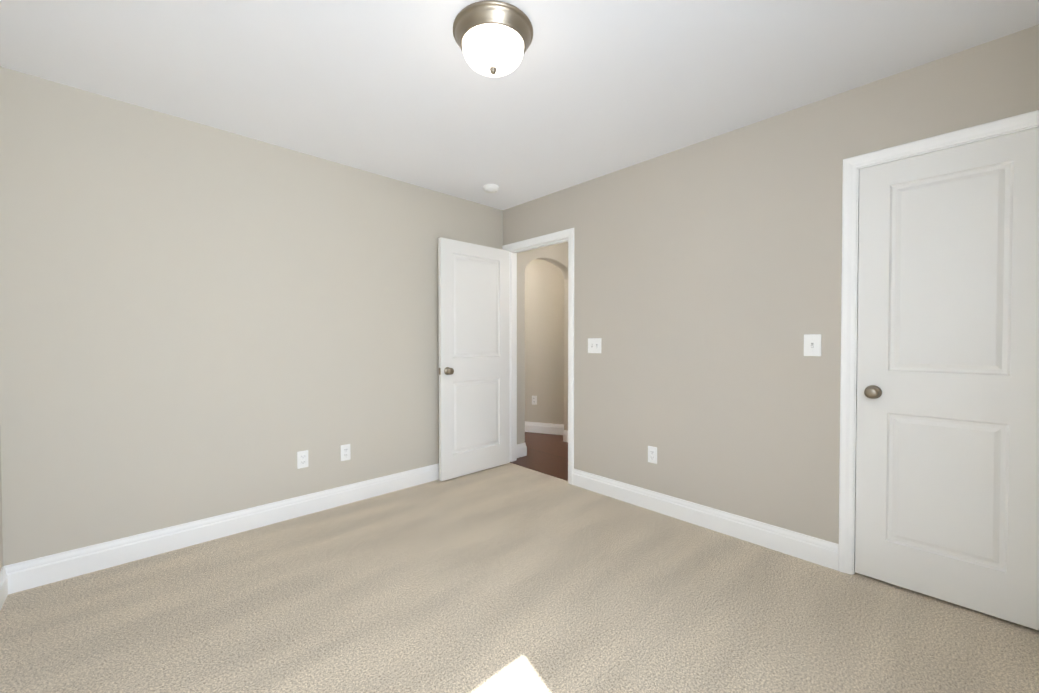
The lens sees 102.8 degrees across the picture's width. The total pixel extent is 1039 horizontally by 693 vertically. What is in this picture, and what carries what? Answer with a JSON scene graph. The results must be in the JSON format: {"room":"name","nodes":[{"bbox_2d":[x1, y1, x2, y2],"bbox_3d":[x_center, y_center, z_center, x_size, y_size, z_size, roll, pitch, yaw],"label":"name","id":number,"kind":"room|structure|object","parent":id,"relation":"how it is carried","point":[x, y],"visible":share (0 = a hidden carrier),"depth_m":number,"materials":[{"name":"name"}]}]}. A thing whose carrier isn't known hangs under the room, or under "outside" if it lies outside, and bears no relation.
{"room":"empty bedroom","nodes":[
{"label":"empty bedroom","id":0,"kind":"room"},
{"bbox_2d":[0,424,2,570],"bbox_3d":[-1.245,-0.048,0.602,0.120,2.440,3.484,-1,1,-43],"label":"wall","id":1,"kind":"structure","parent":0,"point":[1,552],"depth_m":1.91,"materials":[{"name":"beige paint"}]},
{"bbox_2d":[0,564,11,609],"bbox_3d":[-1.196,1.104,0.665,0.015,0.133,3.484,-1,1,-43],"label":"baseboard","id":2,"kind":"structure","parent":1,"relation":"attached to","point":[6,571],"depth_m":1.90,"materials":[{"name":"white paint"}]},
{"bbox_2d":[0,67,502,565],"bbox_3d":[-1.320,-0.082,3.011,3.321,2.440,0.120,-1,1,-43],"label":"wall","id":3,"kind":"structure","parent":0,"point":[198,321],"depth_m":2.39,"materials":[{"name":"beige paint"}]},
{"bbox_2d":[12,463,438,592],"bbox_3d":[-1.270,1.072,2.983,3.033,0.133,0.015,-1,1,-43],"label":"baseboard","id":4,"kind":"structure","parent":3,"relation":"attached to","point":[28,574],"depth_m":2.40,"materials":[{"name":"white paint"}]},
{"bbox_2d":[297,450,307,468],"bbox_3d":[-1.462,0.763,2.799,0.070,0.115,0.010,-1,1,-43],"label":"electrical outlet","id":5,"kind":"object","parent":3,"relation":"attached to","point":[302,459],"visible":1,"depth_m":2.79,"materials":[{"name":"white plastic"}]},
{"bbox_2d":[341,444,350,460],"bbox_3d":[-1.255,0.766,2.994,0.070,0.115,0.010,-1,1,-43],"label":"electrical outlet","id":6,"kind":"object","parent":3,"relation":"attached to","point":[346,452],"visible":1,"depth_m":2.99,"materials":[{"name":"white plastic"}]},
{"bbox_2d":[0,463,1038,692],"bbox_3d":[-0.113,1.187,1.690,3.236,0.060,3.724,-1,1,-43],"label":"floor carpet","id":7,"kind":"object","parent":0,"point":[509,578],"visible":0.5,"depth_m":1.78,"materials":[{"name":"beige carpet"}]},
{"bbox_2d":[510,462,567,480],"bbox_3d":[0.171,1.125,3.745,0.010,0.006,0.755,-1,1,-43],"label":"threshold","id":8,"kind":"object","parent":7,"relation":"on","point":[540,471],"visible":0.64,"depth_m":3.72,"materials":[{"name":"brown wood"}]},
{"bbox_2d":[0,0,1038,209],"bbox_3d":[0.382,-1.340,2.123,4.600,0.100,3.724,-1,1,-43],"label":"ceiling","id":9,"kind":"structure","parent":0,"point":[582,92],"depth_m":1.92,"materials":[{"name":"white paint"}]},
{"bbox_2d":[483,184,498,192],"bbox_3d":[-0.232,-1.287,3.391,0.132,0.041,0.132,-1,1,-43],"label":"smoke detector","id":10,"kind":"object","parent":9,"relation":"attached to","point":[490,188],"visible":1,"depth_m":3.35,"materials":[{"name":"white plastic"}]},
{"bbox_2d":[453,0,532,76],"bbox_3d":[-0.107,-1.198,1.691,0.326,0.170,0.326,-1,1,-43],"label":"lamp","id":11,"kind":"object","parent":9,"relation":"attached to","point":[493,38],"visible":1,"depth_m":1.60,"materials":[{"name":"white glass"}]},
{"bbox_2d":[525,259,563,423],"bbox_3d":[0.065,-0.116,5.415,3.200,2.440,0.120,0,1,22],"label":"wall","id":12,"kind":"structure","parent":0,"point":[544,331],"depth_m":5.25,"materials":[{"name":"beige paint"}]},
{"bbox_2d":[532,396,536,404],"bbox_3d":[0.190,0.687,5.304,0.070,0.115,0.010,0,1,22],"label":"outlet","id":13,"kind":"object","parent":12,"relation":"attached to","point":[534,400],"visible":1,"depth_m":5.30,"materials":[{"name":"white plastic"}]},
{"bbox_2d":[517,421,567,457],"bbox_3d":[-0.061,1.036,5.275,1.597,0.133,2.926,-1,1,-43],"label":"baseboard","id":14,"kind":"structure","parent":12,"relation":"attached to","point":[544,428],"depth_m":5.21,"materials":[{"name":"white paint"}]},
{"bbox_2d":[503,25,1038,543],"bbox_3d":[1.081,-0.079,2.801,0.120,2.440,3.484,-1,1,-43],"label":"wall","id":15,"kind":"structure","parent":0,"point":[707,283],"depth_m":2.47,"materials":[{"name":"beige paint"}]},
{"bbox_2d":[502,228,573,484],"bbox_3d":[0.182,0.079,3.741,0.137,2.097,0.879,-1,1,-43],"label":"door frame","id":16,"kind":"structure","parent":15,"relation":"attached to","point":[569,233],"depth_m":3.74,"materials":[{"name":"white paint"}]},
{"bbox_2d":[438,237,508,480],"bbox_3d":[-0.381,0.106,3.695,0.772,2.020,0.157,-1,1,-43],"label":"bedroom door","id":17,"kind":"structure","parent":16,"relation":"attached to","point":[473,290],"depth_m":3.65,"materials":[{"name":"white paint"}]},
{"bbox_2d":[588,338,600,352],"bbox_3d":[0.581,-0.006,3.230,0.020,0.117,0.128,-1,1,-43],"label":"light switch","id":18,"kind":"object","parent":15,"relation":"attached to","point":[594,345],"visible":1,"depth_m":3.23,"materials":[{"name":"white plastic"}]},
{"bbox_2d":[648,446,656,463],"bbox_3d":[0.924,0.754,2.884,0.010,0.115,0.070,-1,1,-43],"label":"electrical outlet","id":19,"kind":"object","parent":15,"relation":"attached to","point":[652,454],"visible":1,"depth_m":2.88,"materials":[{"name":"white plastic"}]},
{"bbox_2d":[573,469,838,570],"bbox_3d":[1.040,1.075,2.762,0.015,0.133,1.743,-1,1,-43],"label":"baseboard","id":20,"kind":"structure","parent":15,"relation":"attached to","point":[818,551],"depth_m":2.55,"materials":[{"name":"white paint"}]},
{"bbox_2d":[804,334,820,355],"bbox_3d":[1.554,-0.007,2.201,0.020,0.117,0.078,-1,1,-43],"label":"light switch","id":21,"kind":"object","parent":15,"relation":"attached to","point":[812,344],"visible":1,"depth_m":2.20,"materials":[{"name":"white plastic"}]},
{"bbox_2d":[838,110,1038,574],"bbox_3d":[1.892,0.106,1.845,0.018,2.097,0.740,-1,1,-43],"label":"door frame","id":22,"kind":"structure","parent":15,"relation":"attached to","point":[851,165],"depth_m":2.08,"materials":[{"name":"white paint"}]},
{"bbox_2d":[855,127,1038,630],"bbox_3d":[1.913,0.131,1.864,0.169,2.018,0.624,-1,1,-43],"label":"closet door","id":23,"kind":"structure","parent":15,"relation":"in","point":[947,470],"depth_m":1.83,"materials":[{"name":"white paint"}]},
{"label":"outside","id":24,"kind":"structure","parent":0,"visible":0},
{"bbox_2d":[513,432,567,479],"bbox_3d":[1.291,1.141,4.804,3.084,0.064,6.320,-1,1,-43],"label":"floor","id":25,"kind":"structure","parent":24,"point":[547,453],"depth_m":4.28,"materials":[{"name":"brown wood"}]},
{"bbox_2d":[517,242,567,443],"bbox_3d":[0.351,-0.104,4.591,1.279,2.440,0.120,-1,1,-43],"label":"arch","id":26,"kind":"object","parent":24,"point":[556,255],"visible":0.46,"depth_m":4.23,"materials":[{"name":"beige paint"}]}
]}

